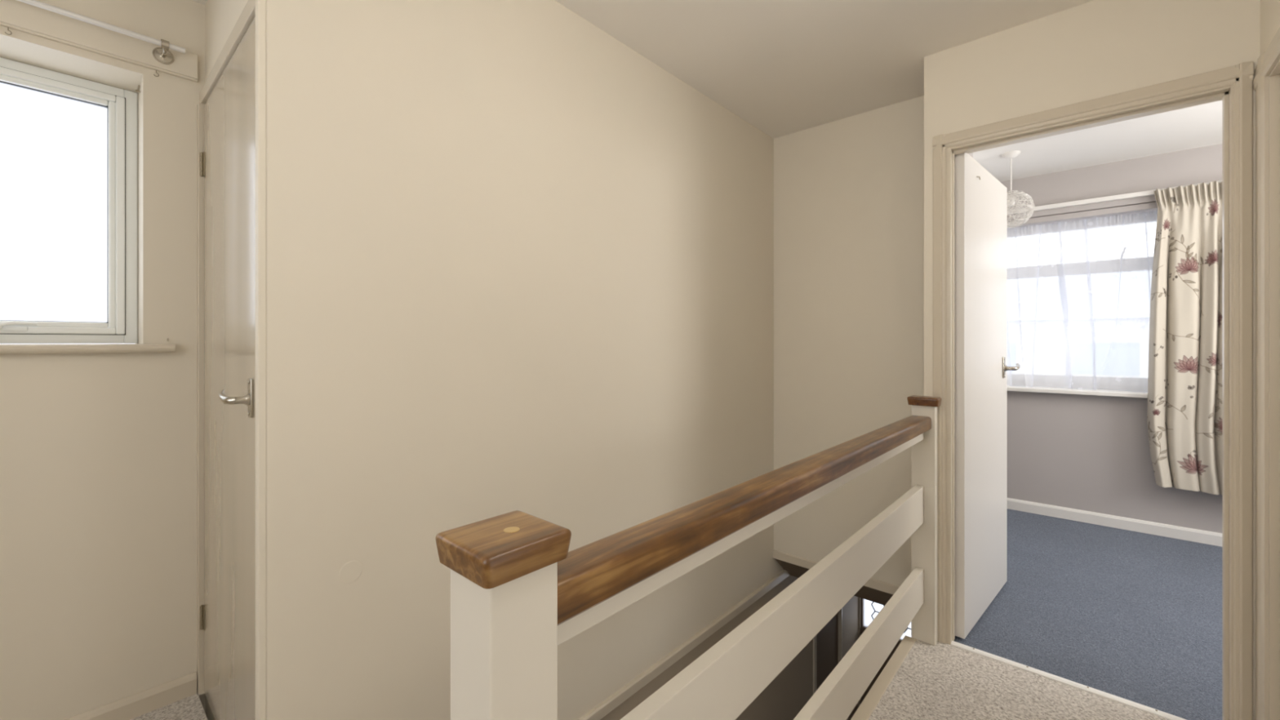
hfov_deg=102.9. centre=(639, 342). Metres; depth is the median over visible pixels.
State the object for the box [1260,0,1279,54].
wall
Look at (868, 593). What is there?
trim
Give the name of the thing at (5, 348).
trim
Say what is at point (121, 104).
window
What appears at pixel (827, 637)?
door
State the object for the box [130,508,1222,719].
floor
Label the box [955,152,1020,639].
door
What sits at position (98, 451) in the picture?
wall
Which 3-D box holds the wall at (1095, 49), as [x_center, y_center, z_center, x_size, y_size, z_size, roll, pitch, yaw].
[1.591,0.125,1.833,1.002,2.630,0.100,0,0,42]
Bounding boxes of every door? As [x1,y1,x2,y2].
[200,17,254,719]
[816,613,837,690]
[861,598,911,702]
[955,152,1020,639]
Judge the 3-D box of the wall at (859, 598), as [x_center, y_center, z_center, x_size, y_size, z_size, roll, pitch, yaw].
[2.398,2.580,3.516,3.503,2.280,0.100,0,0,42]
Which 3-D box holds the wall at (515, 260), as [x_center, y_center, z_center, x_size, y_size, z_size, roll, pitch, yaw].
[0.404,1.265,2.635,0.100,4.910,3.870,0,0,42]
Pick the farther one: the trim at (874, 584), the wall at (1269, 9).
the trim at (874, 584)
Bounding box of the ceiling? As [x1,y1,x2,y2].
[191,0,1222,182]
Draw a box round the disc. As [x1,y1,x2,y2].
[338,560,362,583]
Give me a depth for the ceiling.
2.13 m
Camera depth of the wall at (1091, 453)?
3.42 m
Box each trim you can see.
[0,0,197,82]
[0,343,175,354]
[196,0,255,719]
[255,0,266,719]
[577,569,789,719]
[773,549,899,594]
[774,558,893,605]
[813,608,842,694]
[850,635,915,719]
[951,640,1186,719]
[1252,26,1279,719]
[1268,58,1279,719]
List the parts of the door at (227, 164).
handle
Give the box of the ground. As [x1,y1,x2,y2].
[864,599,911,638]
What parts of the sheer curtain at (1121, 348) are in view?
pane, pane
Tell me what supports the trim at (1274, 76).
attached to the wall at (1269, 9)
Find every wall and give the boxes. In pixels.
[0,0,204,719]
[204,0,248,719]
[266,0,857,719]
[773,95,924,586]
[857,596,861,707]
[924,0,1260,719]
[1000,143,1222,533]
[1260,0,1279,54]
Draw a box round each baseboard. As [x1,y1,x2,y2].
[64,671,196,719]
[1006,497,1222,546]
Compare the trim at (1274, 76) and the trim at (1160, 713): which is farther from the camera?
the trim at (1160, 713)
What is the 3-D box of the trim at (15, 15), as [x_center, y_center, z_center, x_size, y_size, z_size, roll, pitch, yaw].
[-2.076,-0.955,1.182,0.018,0.091,1.600,0,0,42]
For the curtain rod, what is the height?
0.063 m
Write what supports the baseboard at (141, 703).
attached to the wall at (98, 451)
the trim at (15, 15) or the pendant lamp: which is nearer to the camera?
the trim at (15, 15)
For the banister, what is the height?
0.997 m
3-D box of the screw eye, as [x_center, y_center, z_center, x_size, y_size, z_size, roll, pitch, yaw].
[-1.723,-0.866,1.752,0.045,0.022,0.014,0,0,42]
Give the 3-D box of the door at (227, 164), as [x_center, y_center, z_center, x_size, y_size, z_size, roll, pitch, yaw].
[-1.232,0.194,1.507,0.816,2.037,0.097,0,0,42]
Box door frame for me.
[932,61,1253,719]
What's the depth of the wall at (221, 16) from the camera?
1.66 m
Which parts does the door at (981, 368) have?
handle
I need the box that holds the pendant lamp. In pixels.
[1001,151,1035,227]
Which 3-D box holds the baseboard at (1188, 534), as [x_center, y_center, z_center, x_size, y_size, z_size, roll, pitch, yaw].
[3.188,1.181,3.310,3.250,0.077,0.015,0,0,42]
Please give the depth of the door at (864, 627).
4.00 m
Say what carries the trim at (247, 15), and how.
attached to the wall at (221, 16)
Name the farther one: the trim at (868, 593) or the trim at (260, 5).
the trim at (868, 593)
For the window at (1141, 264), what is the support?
attached to the wall at (1091, 453)
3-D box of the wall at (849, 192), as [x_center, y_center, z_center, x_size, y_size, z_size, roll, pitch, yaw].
[1.145,0.034,2.738,0.869,2.447,0.120,0,0,42]
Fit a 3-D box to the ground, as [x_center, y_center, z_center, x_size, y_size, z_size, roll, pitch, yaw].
[21.707,4.320,24.322,60.000,0.200,54.800,0,0,42]
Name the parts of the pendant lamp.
cord, lamp shade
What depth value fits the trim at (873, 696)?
1.83 m
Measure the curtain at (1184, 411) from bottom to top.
1.856 m
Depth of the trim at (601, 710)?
2.27 m
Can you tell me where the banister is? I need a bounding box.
[435,395,941,719]
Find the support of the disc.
attached to the wall at (515, 260)
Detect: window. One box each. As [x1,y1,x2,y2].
[0,57,137,343]
[1006,212,1157,391]
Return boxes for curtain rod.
[16,0,185,64]
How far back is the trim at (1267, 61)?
1.46 m
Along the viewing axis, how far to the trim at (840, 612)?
3.75 m
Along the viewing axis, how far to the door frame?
1.59 m
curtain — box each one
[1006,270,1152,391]
[1146,181,1222,494]

